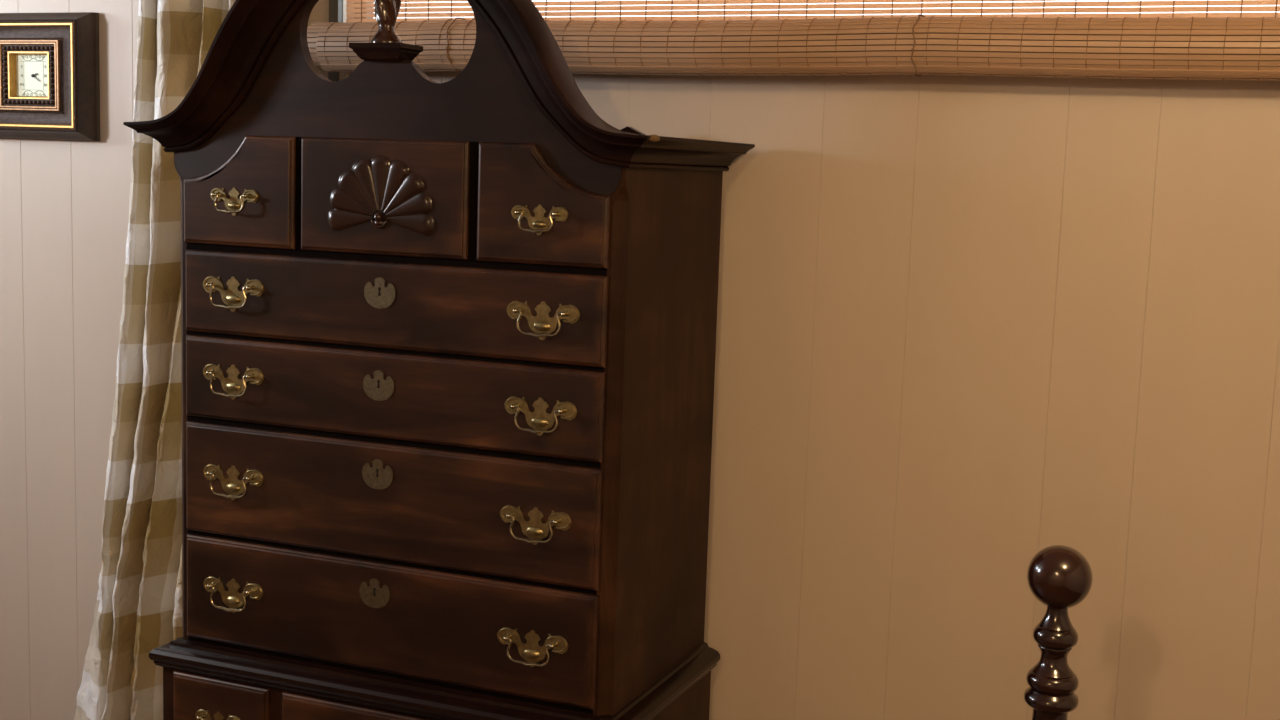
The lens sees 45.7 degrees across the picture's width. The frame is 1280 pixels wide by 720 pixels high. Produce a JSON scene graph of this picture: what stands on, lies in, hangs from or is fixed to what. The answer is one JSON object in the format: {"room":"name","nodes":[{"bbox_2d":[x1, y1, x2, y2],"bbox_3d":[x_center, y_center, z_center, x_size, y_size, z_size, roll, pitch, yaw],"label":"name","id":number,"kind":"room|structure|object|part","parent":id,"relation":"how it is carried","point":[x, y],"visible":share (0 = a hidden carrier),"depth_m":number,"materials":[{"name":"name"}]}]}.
{"room":"bedroom","nodes":[
{"label":"bedroom","id":0,"kind":"room"},
{"bbox_2d":[0,0,1279,719],"bbox_3d":[0.042,0.137,3.166,5.400,2.440,0.120,5,8,22],"label":"wall","id":1,"kind":"structure","parent":0,"point":[969,328],"depth_m":2.88,"materials":[{"name":"beige paint"}]},
{"bbox_3d":[-1.631,0.000,3.794,0.258,2.440,0.012,5,8,22],"label":"panel","id":2,"kind":"part","parent":1,"relation":"part of","materials":[{"name":"beige paint"}]},
{"bbox_3d":[-1.440,0.017,3.716,0.156,2.440,0.012,5,8,22],"label":"panel","id":3,"kind":"part","parent":1,"relation":"part of","materials":[{"name":"beige paint"}]},
{"bbox_2d":[0,12,99,140],"bbox_3d":[-1.429,-0.672,3.595,0.330,0.296,0.058,5,8,22],"label":"wall clock","id":4,"kind":"object","parent":1,"relation":"attached to","point":[50,64],"visible":1,"depth_m":3.56,"materials":[{"name":"brown wood"}]},
{"bbox_3d":[-1.433,-0.670,3.585,0.161,0.141,0.026,5,8,22],"label":"carved moulding","id":5,"kind":"part","parent":4,"relation":"part of","materials":[{"name":"brown wood"}]},
{"bbox_3d":[-1.433,-0.670,3.585,0.261,0.227,0.026,5,8,22],"label":"scoop moulding","id":6,"kind":"part","parent":4,"relation":"part of","materials":[{"name":"brown wood"}]},
{"bbox_3d":[-1.433,-0.670,3.584,0.292,0.258,0.029,5,8,22],"label":"moulding","id":7,"kind":"part","parent":4,"relation":"part of","materials":[{"name":"brown metal"}]},
{"bbox_3d":[-1.283,0.030,3.651,0.186,2.440,0.012,5,8,22],"label":"panel","id":8,"kind":"part","parent":1,"relation":"part of","materials":[{"name":"beige paint"}]},
{"bbox_3d":[-1.109,0.045,3.580,0.190,2.440,0.012,5,8,22],"label":"panel","id":9,"kind":"part","parent":1,"relation":"part of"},
{"bbox_2d":[74,0,235,719],"bbox_3d":[-1.078,0.124,3.467,0.737,2.285,0.166,5,8,22],"label":"curtain","id":10,"kind":"object","parent":1,"relation":"hanging from","point":[138,611],"visible":0.52,"depth_m":3.45,"materials":[{"name":"beige fabric"}]},
{"bbox_3d":[-0.771,0.290,3.466,0.220,2.005,0.012,5,8,22],"label":"panel","id":11,"kind":"part","parent":1,"relation":"part of","materials":[{"name":"beige paint"}]},
{"bbox_2d":[328,0,342,81],"bbox_3d":[0.544,-0.741,2.829,2.605,0.469,0.112,5,8,22],"label":"window","id":12,"kind":"structure","parent":1,"relation":"in","point":[335,6],"depth_m":3.29,"materials":[{"name":"paint"}]},
{"bbox_3d":[-0.558,0.309,3.378,0.240,2.005,0.012,5,8,22],"label":"panel","id":13,"kind":"part","parent":1,"relation":"part of","materials":[{"name":"beige paint"}]},
{"bbox_3d":[-0.342,0.327,3.290,0.230,2.005,0.012,5,8,22],"label":"panel","id":14,"kind":"part","parent":1,"relation":"part of","materials":[{"name":"beige paint"}]},
{"bbox_3d":[-0.143,0.344,3.208,0.201,2.005,0.012,5,8,22],"label":"panel","id":15,"kind":"part","parent":1,"relation":"part of","materials":[{"name":"beige paint"}]},
{"bbox_3d":[0.031,0.359,3.137,0.176,2.005,0.012,5,8,22],"label":"panel","id":16,"kind":"part","parent":1,"relation":"part of","materials":[{"name":"beige paint"}]},
{"bbox_3d":[0.218,0.376,3.060,0.230,2.005,0.012,5,8,22],"label":"panel","id":17,"kind":"part","parent":1,"relation":"part of","materials":[{"name":"beige paint"}]},
{"bbox_2d":[307,0,1279,80],"bbox_3d":[0.532,-0.748,2.721,2.619,0.481,0.136,5,8,22],"label":"roller blind","id":18,"kind":"object","parent":1,"relation":"attached to","point":[1244,44],"visible":0.82,"depth_m":2.75,"materials":[{"name":"brown wood"}]},
{"bbox_3d":[-0.637,-0.660,3.209,0.003,0.105,0.105,5,8,22],"label":"weave cord","id":19,"kind":"part","parent":18,"relation":"part of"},
{"bbox_3d":[-0.435,-0.645,3.126,0.003,0.105,0.105,5,8,22],"label":"weave cord","id":20,"kind":"part","parent":18,"relation":"part of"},
{"bbox_3d":[-0.367,-0.642,3.097,0.009,0.111,0.112,5,8,22],"label":"lift cord","id":21,"kind":"part","parent":18,"relation":"part of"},
{"bbox_3d":[-0.334,-0.638,3.084,0.003,0.105,0.105,5,8,22],"label":"weave cord","id":22,"kind":"part","parent":18,"relation":"part of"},
{"bbox_3d":[-0.131,-0.618,3.001,0.003,0.105,0.105,5,8,22],"label":"weave cord","id":23,"kind":"part","parent":18,"relation":"part of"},
{"bbox_3d":[-0.081,-0.613,2.981,0.003,0.105,0.105,5,8,22],"label":"weave cord","id":24,"kind":"part","parent":18,"relation":"part of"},
{"bbox_3d":[-0.030,-0.608,2.960,0.003,0.105,0.105,5,8,22],"label":"weave cord","id":25,"kind":"part","parent":18,"relation":"part of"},
{"bbox_3d":[0.020,-0.603,2.939,0.003,0.105,0.105,5,8,22],"label":"weave cord","id":26,"kind":"part","parent":18,"relation":"part of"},
{"bbox_3d":[0.071,-0.599,2.919,0.003,0.105,0.105,5,8,22],"label":"weave cord","id":27,"kind":"part","parent":18,"relation":"part of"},
{"bbox_3d":[0.121,-0.595,2.898,0.003,0.105,0.105,5,8,22],"label":"weave cord","id":28,"kind":"part","parent":18,"relation":"part of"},
{"bbox_3d":[0.172,-0.591,2.877,0.003,0.105,0.105,5,8,22],"label":"weave cord","id":29,"kind":"part","parent":18,"relation":"part of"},
{"bbox_3d":[0.222,-0.587,2.856,0.003,0.105,0.105,5,8,22],"label":"weave cord","id":30,"kind":"part","parent":18,"relation":"part of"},
{"bbox_3d":[0.273,-0.583,2.836,0.003,0.105,0.105,5,8,22],"label":"weave cord","id":31,"kind":"part","parent":18,"relation":"part of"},
{"bbox_3d":[0.324,-0.579,2.815,0.003,0.105,0.105,5,8,22],"label":"weave cord","id":32,"kind":"part","parent":18,"relation":"part of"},
{"bbox_3d":[0.374,-0.576,2.794,0.003,0.105,0.105,5,8,22],"label":"weave cord","id":33,"kind":"part","parent":18,"relation":"part of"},
{"bbox_3d":[0.425,-0.572,2.773,0.003,0.105,0.105,5,8,22],"label":"weave cord","id":34,"kind":"part","parent":18,"relation":"part of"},
{"bbox_3d":[0.475,-0.569,2.752,0.003,0.105,0.105,5,8,22],"label":"weave cord","id":35,"kind":"part","parent":18,"relation":"part of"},
{"bbox_3d":[0.504,-0.567,2.740,0.009,0.111,0.112,5,8,22],"label":"lift cord","id":36,"kind":"part","parent":18,"relation":"part of","materials":[{"name":"fabric"}]},
{"bbox_3d":[0.526,-0.565,2.732,0.003,0.105,0.105,5,8,22],"label":"weave cord","id":37,"kind":"part","parent":18,"relation":"part of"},
{"bbox_3d":[0.576,-0.560,2.711,0.003,0.105,0.105,5,8,22],"label":"weave cord","id":38,"kind":"part","parent":18,"relation":"part of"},
{"bbox_3d":[0.627,-0.554,2.690,0.003,0.105,0.105,5,8,22],"label":"weave cord","id":39,"kind":"part","parent":18,"relation":"part of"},
{"bbox_3d":[0.677,-0.549,2.670,0.003,0.105,0.105,5,8,22],"label":"weave cord","id":40,"kind":"part","parent":18,"relation":"part of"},
{"bbox_3d":[0.728,-0.544,2.649,0.003,0.105,0.105,5,8,22],"label":"weave cord","id":41,"kind":"part","parent":18,"relation":"part of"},
{"bbox_3d":[0.778,-0.540,2.628,0.003,0.105,0.105,5,8,22],"label":"weave cord","id":42,"kind":"part","parent":18,"relation":"part of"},
{"bbox_3d":[0.829,-0.535,2.608,0.003,0.105,0.105,5,8,22],"label":"weave cord","id":43,"kind":"part","parent":18,"relation":"part of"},
{"bbox_3d":[0.879,-0.530,2.587,0.003,0.105,0.105,5,8,22],"label":"weave cord","id":44,"kind":"part","parent":18,"relation":"part of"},
{"bbox_3d":[0.930,-0.525,2.566,0.003,0.105,0.105,5,8,22],"label":"weave cord","id":45,"kind":"part","parent":18,"relation":"part of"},
{"bbox_3d":[0.981,-0.521,2.546,0.003,0.105,0.105,5,8,22],"label":"weave cord","id":46,"kind":"part","parent":18,"relation":"part of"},
{"bbox_3d":[1.031,-0.516,2.525,0.003,0.105,0.105,5,8,22],"label":"weave cord","id":47,"kind":"part","parent":18,"relation":"part of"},
{"bbox_3d":[0.408,0.392,2.982,0.181,2.005,0.012,5,8,22],"label":"panel","id":48,"kind":"part","parent":1,"relation":"part of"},
{"bbox_3d":[0.617,0.410,2.897,0.272,2.005,0.012,5,8,22],"label":"panel","id":49,"kind":"part","parent":1,"relation":"part of","materials":[{"name":"beige paint"}]},
{"bbox_3d":[0.815,0.427,2.816,0.157,2.005,0.012,5,8,22],"label":"panel","id":50,"kind":"part","parent":1,"relation":"part of","materials":[{"name":"beige paint"}]},
{"bbox_3d":[0.990,0.442,2.744,0.223,2.005,0.012,5,8,22],"label":"panel","id":51,"kind":"part","parent":1,"relation":"part of","materials":[{"name":"beige paint"}]},
{"bbox_3d":[1.194,0.459,2.660,0.220,2.005,0.012,5,8,22],"label":"panel","id":52,"kind":"part","parent":1,"relation":"part of","materials":[{"name":"beige paint"}]},
{"bbox_3d":[-0.813,1.604,1.389,5.400,0.080,4.340,5,8,22],"label":"floor","id":53,"kind":"structure","parent":0,"visible":0},
{"bbox_2d":[123,0,754,719],"bbox_3d":[-0.392,0.279,2.958,1.054,2.180,0.559,5,8,22],"label":"chest","id":54,"kind":"object","parent":53,"relation":"on","point":[448,349],"visible":1,"depth_m":2.72,"materials":[{"name":"brown wood"}]},
{"bbox_3d":[-0.652,-0.587,2.970,0.428,0.378,0.542,5,8,22],"label":"crown moulding","id":55,"kind":"part","parent":54,"relation":"part of","materials":[{"name":"brown wood"}]},
{"bbox_3d":[-0.809,0.700,2.916,0.108,0.052,0.013,5,8,22],"label":"handle plate","id":56,"kind":"part","parent":54,"relation":"part of","materials":[{"name":"gold metal"}]},
{"bbox_3d":[-0.808,0.715,2.927,0.224,0.206,0.016,5,8,22],"label":"drawer","id":57,"kind":"part","parent":54,"relation":"part of","materials":[{"name":"brown wood"}]},
{"bbox_3d":[-0.775,0.449,2.896,0.138,0.066,0.013,5,8,22],"label":"handle plate","id":58,"kind":"part","parent":54,"relation":"part of","materials":[{"name":"gold metal"}]},
{"bbox_3d":[-0.767,0.232,2.868,0.138,0.066,0.013,5,8,22],"label":"handle plate","id":59,"kind":"part","parent":54,"relation":"part of","materials":[{"name":"gold metal"}]},
{"bbox_3d":[-0.761,0.041,2.844,0.138,0.066,0.013,5,8,22],"label":"handle plate","id":60,"kind":"part","parent":54,"relation":"part of","materials":[{"name":"gold metal"}]},
{"bbox_3d":[-0.755,-0.122,2.823,0.138,0.066,0.013,5,8,22],"label":"handle plate","id":61,"kind":"part","parent":54,"relation":"part of","materials":[{"name":"gold metal"}]},
{"bbox_3d":[-0.748,-0.292,2.801,0.108,0.052,0.013,5,8,22],"label":"handle plate","id":62,"kind":"part","parent":54,"relation":"part of","materials":[{"name":"gold metal"}]},
{"bbox_3d":[-0.741,-0.312,2.806,0.248,0.204,0.016,5,8,22],"label":"drawer","id":63,"kind":"part","parent":54,"relation":"part of","materials":[{"name":"brown wood"}]},
{"bbox_3d":[-0.498,0.742,2.800,0.388,0.206,0.016,5,8,22],"label":"drawer","id":64,"kind":"part","parent":54,"relation":"part of","materials":[{"name":"brown wood"}]},
{"bbox_3d":[-0.455,-0.288,2.688,0.344,0.204,0.016,5,8,22],"label":"drawer","id":65,"kind":"part","parent":54,"relation":"part of","materials":[{"name":"brown wood"}]},
{"bbox_3d":[-0.477,0.471,2.783,0.870,0.203,0.016,5,8,22],"label":"drawer","id":66,"kind":"part","parent":54,"relation":"part of","materials":[{"name":"brown wood"}]},
{"bbox_3d":[-0.470,0.256,2.756,0.870,0.212,0.016,5,8,22],"label":"drawer","id":67,"kind":"part","parent":54,"relation":"part of","materials":[{"name":"brown wood"}]},
{"bbox_3d":[-0.463,0.064,2.731,0.870,0.155,0.016,5,8,22],"label":"drawer","id":68,"kind":"part","parent":54,"relation":"part of","materials":[{"name":"brown wood"}]},
{"bbox_3d":[-0.458,-0.098,2.711,0.870,0.154,0.016,5,8,22],"label":"drawer","id":69,"kind":"part","parent":54,"relation":"part of","materials":[{"name":"brown wood"}]},
{"bbox_3d":[-0.397,0.586,3.013,0.994,0.054,0.526,5,8,22],"label":"waist moulding","id":70,"kind":"part","parent":54,"relation":"part of","materials":[{"name":"brown wood"}]},
{"bbox_3d":[-0.188,0.504,2.656,0.138,0.066,0.013,5,8,22],"label":"handle plate","id":71,"kind":"part","parent":54,"relation":"part of","materials":[{"name":"gold metal"}]},
{"bbox_3d":[-0.181,0.287,2.628,0.138,0.066,0.013,5,8,22],"label":"handle plate","id":72,"kind":"part","parent":54,"relation":"part of","materials":[{"name":"gold metal"}]},
{"bbox_3d":[-0.170,-0.236,2.565,0.108,0.052,0.013,5,8,22],"label":"handle plate","id":73,"kind":"part","parent":54,"relation":"part of","materials":[{"name":"gold metal"}]},
{"bbox_3d":[-0.171,0.097,2.603,0.138,0.066,0.013,5,8,22],"label":"handle plate","id":74,"kind":"part","parent":54,"relation":"part of","materials":[{"name":"gold metal"}]},
{"bbox_3d":[-0.165,-0.067,2.582,0.138,0.066,0.013,5,8,22],"label":"handle plate","id":75,"kind":"part","parent":54,"relation":"part of","materials":[{"name":"gold metal"}]},
{"bbox_3d":[-0.165,-0.263,2.570,0.248,0.204,0.016,5,8,22],"label":"drawer","id":76,"kind":"part","parent":54,"relation":"part of","materials":[{"name":"brown wood"}]},
{"bbox_3d":[-0.076,-0.538,2.734,0.428,0.378,0.542,5,8,22],"label":"crown moulding","id":77,"kind":"part","parent":54,"relation":"part of","materials":[{"name":"brown wood"}]},
{"bbox_2d":[1024,545,1092,719],"bbox_3d":[0.576,0.878,2.229,0.090,1.241,0.090,5,8,22],"label":"bedpost","id":78,"kind":"object","parent":53,"relation":"on","point":[1060,577],"visible":1,"depth_m":2.14,"materials":[{"name":"brown wood"}]}
]}

